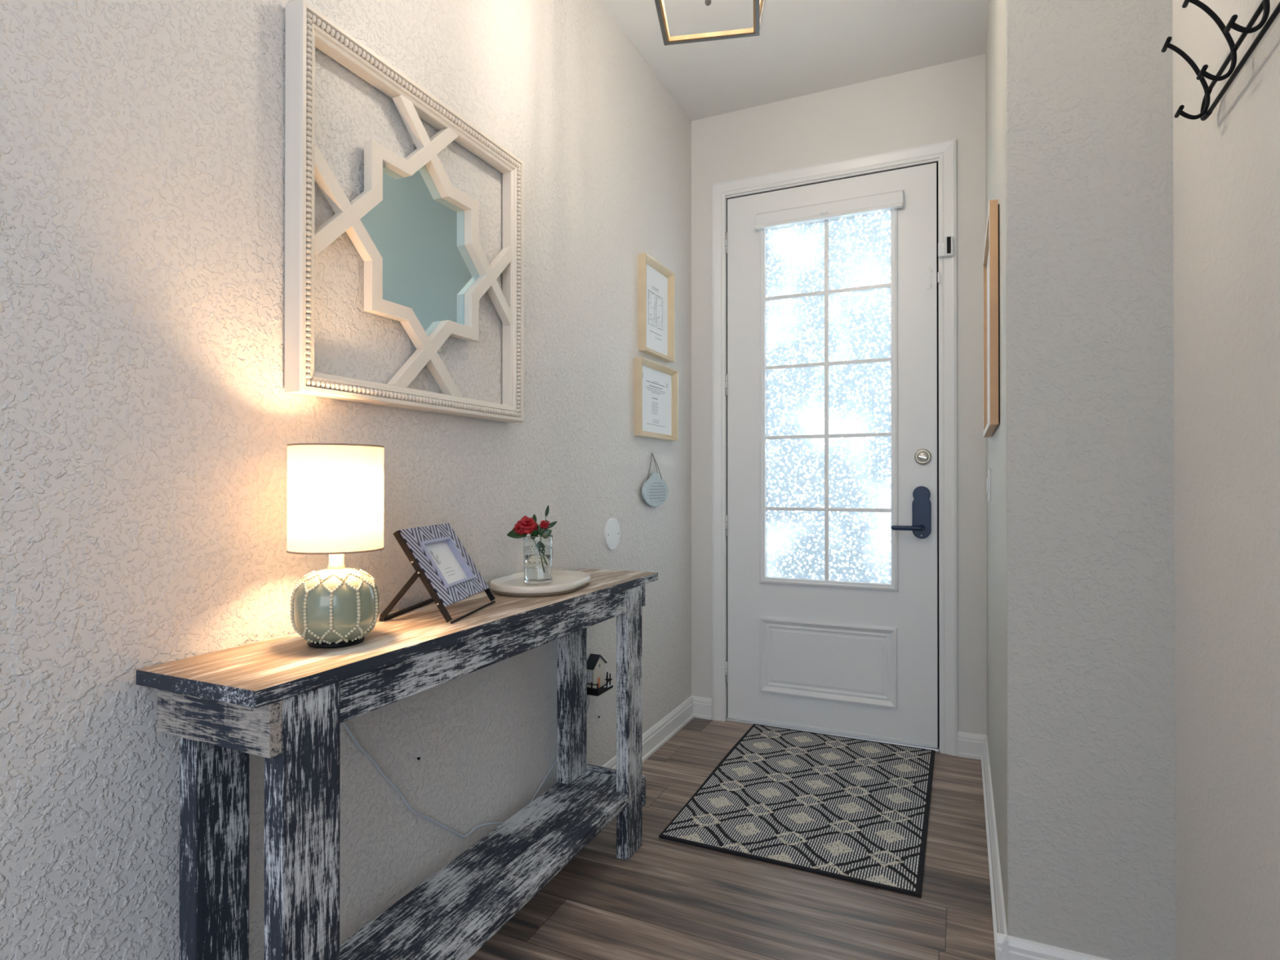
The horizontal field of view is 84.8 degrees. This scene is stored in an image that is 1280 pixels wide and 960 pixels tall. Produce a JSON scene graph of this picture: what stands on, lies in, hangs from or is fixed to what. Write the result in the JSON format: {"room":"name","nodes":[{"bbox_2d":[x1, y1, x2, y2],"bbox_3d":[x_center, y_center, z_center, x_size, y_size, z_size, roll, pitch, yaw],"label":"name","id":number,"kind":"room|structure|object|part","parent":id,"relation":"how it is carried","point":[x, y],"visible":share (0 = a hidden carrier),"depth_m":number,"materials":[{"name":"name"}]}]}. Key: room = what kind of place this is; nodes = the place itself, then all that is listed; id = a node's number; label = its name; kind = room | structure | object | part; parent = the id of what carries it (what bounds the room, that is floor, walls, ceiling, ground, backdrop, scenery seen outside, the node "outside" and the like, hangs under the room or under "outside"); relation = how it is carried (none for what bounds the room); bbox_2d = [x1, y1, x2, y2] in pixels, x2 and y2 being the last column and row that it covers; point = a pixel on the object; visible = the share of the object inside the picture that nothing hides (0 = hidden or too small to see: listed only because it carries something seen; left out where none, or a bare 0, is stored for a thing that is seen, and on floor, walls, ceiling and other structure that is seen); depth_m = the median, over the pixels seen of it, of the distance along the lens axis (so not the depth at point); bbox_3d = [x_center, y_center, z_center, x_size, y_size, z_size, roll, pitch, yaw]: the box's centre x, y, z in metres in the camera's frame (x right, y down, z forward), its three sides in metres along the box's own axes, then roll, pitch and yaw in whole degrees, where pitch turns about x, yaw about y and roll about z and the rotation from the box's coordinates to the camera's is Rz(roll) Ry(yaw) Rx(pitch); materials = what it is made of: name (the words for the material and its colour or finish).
{"room":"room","nodes":[
{"label":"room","id":0,"kind":"room"},
{"bbox_2d":[0,0,691,959],"bbox_3d":[-0.735,-0.310,1.382,0.120,2.872,4.740,0,0,25],"label":"wall","id":1,"kind":"structure","parent":0,"point":[148,419],"depth_m":1.29,"materials":[{"name":"paint"}]},
{"bbox_2d":[284,0,524,422],"bbox_3d":[-0.508,-0.539,1.674,0.050,0.746,0.745,0,0,25],"label":"wall mirror","id":2,"kind":"object","parent":1,"relation":"attached to","point":[415,234],"visible":1,"depth_m":1.60,"materials":[{"name":"beige paint"}]},
{"bbox_3d":[-0.522,-0.547,1.680,0.004,0.476,0.476,0,0,25],"label":"star mirror pane","id":3,"kind":"part","parent":2,"relation":"part of","materials":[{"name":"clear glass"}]},
{"bbox_2d":[530,653,613,802],"bbox_3d":[-0.232,0.817,2.252,0.079,0.431,0.494,0,0,25],"label":"night light","id":4,"kind":"object","parent":1,"relation":"attached to","point":[596,686],"depth_m":2.39,"materials":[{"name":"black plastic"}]},
{"bbox_3d":[-0.266,0.879,2.238,0.016,0.305,0.440,0,0,23],"label":"power cord","id":5,"kind":"part","parent":4,"relation":"part of","materials":[{"name":"white plastic"}]},
{"bbox_3d":[-0.142,0.699,2.407,0.002,0.040,0.018,0,0,25],"label":"door","id":6,"kind":"part","parent":4,"relation":"part of","materials":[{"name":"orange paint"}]},
{"bbox_3d":[-0.146,0.724,2.423,0.064,0.010,0.114,0,0,25],"label":"plate","id":7,"kind":"part","parent":4,"relation":"part of","materials":[{"name":"black metal"}]},
{"bbox_2d":[604,517,620,550],"bbox_3d":[-0.102,0.201,2.606,0.010,0.120,0.120,0,0,25],"label":"cover plate","id":8,"kind":"object","parent":1,"relation":"attached to","point":[611,531],"visible":1,"depth_m":2.59,"materials":[{"name":"white plastic"}]},
{"bbox_2d":[601,696,693,768],"bbox_3d":[-0.699,1.078,1.283,0.022,0.096,4.600,0,0,25],"label":"baseboard","id":9,"kind":"structure","parent":1,"relation":"attached to","point":[658,735],"depth_m":3.03,"materials":[{"name":"paint"}]},
{"bbox_2d":[641,452,667,506],"bbox_3d":[0.060,-0.002,2.947,0.020,0.228,0.260,0,0,25],"label":"plaque","id":10,"kind":"object","parent":1,"relation":"attached to","point":[655,489],"visible":1,"depth_m":2.93,"materials":[{"name":"white ceramic"}]},
{"bbox_2d":[648,285,662,340],"bbox_3d":[0.066,-0.707,2.965,0.001,0.210,0.152,0,0,25],"label":"print","id":11,"kind":"object","parent":1,"relation":"attached to","point":[655,292],"depth_m":2.96,"materials":[{"name":"grey paper"}]},
{"bbox_2d":[645,380,665,426],"bbox_3d":[0.068,-0.323,2.967,0.001,0.183,0.209,0,0,25],"label":"print","id":12,"kind":"object","parent":1,"relation":"attached to","point":[655,389],"depth_m":2.96,"materials":[{"name":"grey paper"}]},
{"bbox_2d":[638,253,674,362],"bbox_3d":[0.073,-0.718,2.964,0.034,0.392,0.310,0,0,25],"label":"frame","id":13,"kind":"object","parent":1,"relation":"attached to","point":[655,281],"visible":1,"depth_m":2.96,"materials":[{"name":"beige wood"}]},
{"bbox_2d":[634,356,678,440],"bbox_3d":[0.074,-0.333,2.964,0.034,0.314,0.394,0,0,25],"label":"frame","id":14,"kind":"object","parent":1,"relation":"attached to","point":[655,384],"visible":1,"depth_m":2.95,"materials":[{"name":"beige wood"}]},
{"bbox_2d":[468,717,995,959],"bbox_3d":[0.841,1.159,-0.226,4.320,0.080,6.340,0,0,25],"label":"floor","id":15,"kind":"structure","parent":0,"point":[671,900],"depth_m":1.88,"materials":[{"name":"wood"}]},
{"bbox_2d":[136,568,657,959],"bbox_3d":[-0.364,0.713,1.683,0.276,0.830,1.430,0,0,25],"label":"console table","id":16,"kind":"object","parent":15,"relation":"on","point":[285,700],"visible":0.85,"depth_m":1.20,"materials":[{"name":"black wood"}]},
{"bbox_3d":[-0.697,0.723,1.150,0.042,0.805,0.093,0,0,25],"label":"leg","id":17,"kind":"part","parent":16,"relation":"part of","materials":[{"name":"black wood"}]},
{"bbox_3d":[-0.516,0.723,1.074,0.040,0.805,0.106,0,0,25],"label":"leg","id":18,"kind":"part","parent":16,"relation":"part of","materials":[{"name":"black wood"}]},
{"bbox_2d":[286,443,384,648],"bbox_3d":[-0.552,0.116,1.275,0.162,0.358,0.162,0,0,25],"label":"table lamp","id":19,"kind":"object","parent":16,"relation":"on","point":[335,491],"visible":1,"depth_m":1.21,"materials":[{"name":"white fabric"}]},
{"bbox_3d":[-0.552,0.032,1.275,0.161,0.187,0.161,0,0,25],"label":"lamp shade","id":20,"kind":"part","parent":19,"relation":"part of","materials":[{"name":"white fabric"}]},
{"bbox_2d":[341,721,503,838],"bbox_3d":[-0.527,0.661,1.667,0.017,0.697,0.766,0,0,26],"label":"power cord","id":21,"kind":"object","parent":16,"relation":"hanging from","point":[344,723],"visible":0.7,"depth_m":1.62,"materials":[{"name":"plastic"}]},
{"bbox_2d":[378,523,495,623],"bbox_3d":[-0.449,0.200,1.583,0.163,0.192,0.278,0,0,8],"label":"picture frame","id":22,"kind":"object","parent":16,"relation":"on","point":[446,580],"visible":1,"depth_m":1.54,"materials":[{"name":"wood"}]},
{"bbox_2d":[490,570,591,596],"bbox_3d":[-0.271,0.285,1.945,0.251,0.027,0.340,0,0,25],"label":"oval tray","id":23,"kind":"object","parent":16,"relation":"on","point":[563,582],"visible":0.87,"depth_m":1.89,"materials":[{"name":"white ceramic"}]},
{"bbox_2d":[523,534,553,584],"bbox_3d":[-0.284,0.220,1.952,0.086,0.132,0.085,0,0,25],"label":"glass vase","id":24,"kind":"object","parent":23,"relation":"on","point":[538,550],"visible":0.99,"depth_m":1.92,"materials":[{"name":"clear glass"}]},
{"bbox_2d":[506,513,538,538],"bbox_3d":[-0.316,0.168,1.951,0.089,0.146,0.066,0,0,25],"label":"flower","id":25,"kind":"object","parent":24,"relation":"in","point":[526,525],"visible":0.96,"depth_m":1.94,"materials":[{"name":"red plant"}]},
{"bbox_2d":[537,505,556,536],"bbox_3d":[-0.259,0.163,1.949,0.054,0.186,0.030,0,0,5],"label":"flower","id":26,"kind":"object","parent":24,"relation":"in","point":[543,531],"visible":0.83,"depth_m":1.95,"materials":[{"name":"red plant"}]},
{"bbox_3d":[-0.213,0.728,2.206,0.042,0.805,0.117,0,0,25],"label":"leg","id":27,"kind":"part","parent":16,"relation":"part of","materials":[{"name":"black wood"}]},
{"bbox_3d":[-0.032,0.727,2.132,0.040,0.805,0.102,0,0,25],"label":"leg","id":28,"kind":"part","parent":16,"relation":"part of","materials":[{"name":"black wood"}]},
{"bbox_2d":[658,724,934,897],"bbox_3d":[0.640,1.127,2.565,0.776,0.009,1.128,0,0,25],"label":"doormat","id":29,"kind":"object","parent":15,"relation":"on","point":[856,811],"visible":1,"depth_m":2.39,"materials":[{"name":"black fabric"}]},
{"bbox_2d":[601,0,988,120],"bbox_3d":[0.042,-1.787,1.033,1.828,0.080,4.740,0,0,25],"label":"ceiling","id":30,"kind":"structure","parent":0,"point":[802,47],"depth_m":2.79,"materials":[{"name":"paint"}]},
{"bbox_2d":[654,0,765,45],"bbox_3d":[0.163,-1.437,1.681,0.350,0.615,0.350,0,0,10],"label":"lantern pendant","id":31,"kind":"object","parent":30,"relation":"hanging from","point":[758,5],"visible":1,"depth_m":1.78,"materials":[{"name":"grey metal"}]},
{"bbox_3d":[0.163,-1.431,1.681,0.016,0.586,0.016,0,0,25],"label":"stem","id":32,"kind":"part","parent":31,"relation":"part of","materials":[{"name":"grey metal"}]},
{"bbox_3d":[0.328,-1.293,1.798,0.088,0.307,0.014,0,0,-35],"label":"post","id":33,"kind":"part","parent":31,"relation":"part of","materials":[{"name":"gold metal"}]},
{"bbox_2d":[691,53,986,735],"bbox_3d":[0.858,-0.301,3.183,1.277,2.872,0.140,0,0,25],"label":"wall","id":34,"kind":"structure","parent":0,"point":[944,101],"depth_m":3.01,"materials":[{"name":"paint"}]},
{"bbox_2d":[691,695,711,719],"bbox_3d":[0.292,1.087,3.346,0.107,0.096,0.022,0,0,25],"label":"baseboard","id":35,"kind":"structure","parent":34,"relation":"attached to","point":[702,706],"depth_m":3.34,"materials":[{"name":"paint"}]},
{"bbox_2d":[754,189,903,230],"bbox_3d":[0.821,-1.196,3.095,0.642,0.083,0.056,0,0,25],"label":"window blind","id":36,"kind":"object","parent":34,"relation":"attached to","point":[894,199],"visible":1,"depth_m":3.08,"materials":[{"name":"white plastic"}]},
{"bbox_3d":[0.819,-1.160,3.094,0.640,0.013,0.025,0,0,25],"label":"rail","id":37,"kind":"part","parent":36,"relation":"part of","materials":[{"name":"white plastic"}]},
{"bbox_2d":[724,162,937,748],"bbox_3d":[0.817,-0.104,3.116,0.928,2.448,0.104,0,0,25],"label":"door","id":38,"kind":"structure","parent":34,"relation":"in","point":[831,377],"depth_m":3.11,"materials":[{"name":"paint"}]},
{"bbox_3d":[0.711,-0.998,3.195,0.278,0.323,0.002,0,0,25],"label":"glass pane","id":39,"kind":"part","parent":38,"relation":"part of","materials":[{"name":"white"}]},
{"bbox_3d":[0.711,-0.677,3.193,0.278,0.319,0.002,0,0,25],"label":"glass pane","id":40,"kind":"part","parent":38,"relation":"part of","materials":[{"name":"white glass"}]},
{"bbox_3d":[0.711,-0.356,3.192,0.278,0.322,0.002,0,0,25],"label":"glass pane","id":41,"kind":"part","parent":38,"relation":"part of","materials":[{"name":"white glass"}]},
{"bbox_3d":[0.711,-0.032,3.190,0.278,0.327,0.002,0,0,25],"label":"glass pane","id":42,"kind":"part","parent":38,"relation":"part of","materials":[{"name":"white glass"}]},
{"bbox_3d":[0.711,0.290,3.189,0.278,0.317,0.002,0,0,25],"label":"glass pane","id":43,"kind":"part","parent":38,"relation":"part of","materials":[{"name":"white glass"}]},
{"bbox_3d":[0.826,0.804,3.115,0.487,0.233,0.008,0,0,25],"label":"raised panel","id":44,"kind":"part","parent":38,"relation":"part of","materials":[{"name":"paint"}]},
{"bbox_3d":[0.823,0.804,3.108,0.601,0.347,0.015,0,0,25],"label":"panel moulding","id":45,"kind":"part","parent":38,"relation":"part of","materials":[{"name":"paint"}]},
{"bbox_3d":[0.829,-0.357,3.122,0.607,1.667,0.032,0,0,25],"label":"glazing frame","id":46,"kind":"part","parent":38,"relation":"part of","materials":[{"name":"glass"}]},
{"bbox_3d":[0.962,-0.999,3.080,0.275,0.323,0.002,0,0,25],"label":"glass pane","id":47,"kind":"part","parent":38,"relation":"part of","materials":[{"name":"white"}]},
{"bbox_3d":[0.962,-0.677,3.078,0.275,0.319,0.002,0,0,25],"label":"glass pane","id":48,"kind":"part","parent":38,"relation":"part of","materials":[{"name":"white glass"}]},
{"bbox_3d":[0.962,-0.357,3.077,0.275,0.322,0.002,0,0,25],"label":"glass pane","id":49,"kind":"part","parent":38,"relation":"part of","materials":[{"name":"white glass"}]},
{"bbox_3d":[0.962,-0.033,3.075,0.275,0.327,0.002,0,0,25],"label":"glass pane","id":50,"kind":"part","parent":38,"relation":"part of","materials":[{"name":"white glass"}]},
{"bbox_3d":[0.962,0.289,3.074,0.275,0.317,0.002,0,0,25],"label":"glass pane","id":51,"kind":"part","parent":38,"relation":"part of","materials":[{"name":"white glass"}]},
{"bbox_3d":[1.122,0.200,2.937,0.131,0.026,0.035,0,0,25],"label":"lever","id":52,"kind":"part","parent":38,"relation":"part of","materials":[{"name":"black metal"}]},
{"bbox_2d":[925,267,940,288],"bbox_3d":[1.225,-0.847,2.926,0.015,0.090,0.066,0,0,-33],"label":"guard","id":53,"kind":"object","parent":38,"relation":"attached to","point":[928,270],"visible":1,"depth_m":2.94,"materials":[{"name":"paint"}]},
{"bbox_2d":[725,717,939,752],"bbox_3d":[0.852,1.128,3.167,0.924,0.012,0.142,0,0,25],"label":"trim","id":54,"kind":"structure","parent":34,"relation":"attached to","point":[727,719],"depth_m":3.10,"materials":[{"name":"metal"}]},
{"bbox_2d":[711,137,957,755],"bbox_3d":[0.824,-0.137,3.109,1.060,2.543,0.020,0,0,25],"label":"trim","id":55,"kind":"structure","parent":34,"relation":"attached to","point":[944,150],"depth_m":2.98,"materials":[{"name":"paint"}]},
{"bbox_2d":[937,235,953,257],"bbox_3d":[1.260,-0.962,2.888,0.057,0.080,0.025,0,0,25],"label":"sensor","id":56,"kind":"object","parent":34,"relation":"attached to","point":[945,249],"visible":1,"depth_m":2.88,"materials":[{"name":"white plastic"}]},
{"bbox_2d":[957,731,986,759],"bbox_3d":[1.355,1.085,2.860,0.109,0.096,0.022,0,0,25],"label":"baseboard","id":57,"kind":"structure","parent":34,"relation":"attached to","point":[970,745],"depth_m":2.86,"materials":[{"name":"paint"}]},
{"bbox_2d":[985,0,1175,959],"bbox_3d":[1.305,-0.306,2.216,0.341,2.872,1.525,0,0,25],"label":"wall","id":58,"kind":"structure","parent":0,"point":[1080,513],"depth_m":1.53,"materials":[{"name":"paint"}]},
{"bbox_2d":[986,468,991,502],"bbox_3d":[1.230,0.019,2.472,0.011,0.115,0.100,0,0,25],"label":"light switch","id":59,"kind":"object","parent":58,"relation":"attached to","point":[988,478],"visible":1,"depth_m":2.43,"materials":[{"name":"white plastic"}]},
{"bbox_2d":[982,199,999,437],"bbox_3d":[1.053,-0.442,2.106,0.024,0.593,0.568,0,0,25],"label":"picture frame","id":60,"kind":"object","parent":58,"relation":"attached to","point":[991,351],"visible":1,"depth_m":1.85,"materials":[{"name":"brown wood"}]},
{"bbox_2d":[981,735,1008,959],"bbox_3d":[1.107,1.082,2.212,0.022,0.096,1.407,0,0,25],"label":"baseboard","id":61,"kind":"structure","parent":58,"relation":"attached to","point":[999,923],"depth_m":1.97,"materials":[{"name":"paint"}]},
{"bbox_2d":[996,932,1110,959],"bbox_3d":[0.960,1.079,1.518,0.333,0.096,0.022,0,0,25],"label":"baseboard","id":62,"kind":"structure","parent":58,"relation":"attached to","point":[1019,948],"depth_m":1.56,"materials":[{"name":"paint"}]},
{"bbox_2d":[1172,0,1279,959],"bbox_3d":[1.026,-0.311,1.126,0.120,2.872,3.740,0,0,25],"label":"wall","id":63,"kind":"structure","parent":0,"point":[1226,165],"depth_m":1.18,"materials":[{"name":"paint"}]},
{"bbox_2d":[1161,0,1279,120],"bbox_3d":[0.802,-0.691,0.880,0.082,0.142,0.777,0,0,25],"label":"coat rack","id":64,"kind":"object","parent":63,"relation":"attached to","point":[1204,114],"visible":1,"depth_m":1.08,"materials":[{"name":"black metal"}]},
{"bbox_3d":[0.821,-0.645,0.871,0.008,0.046,0.777,0,0,25],"label":"rail","id":65,"kind":"part","parent":64,"relation":"part of","materials":[{"name":"black metal"}]}
]}

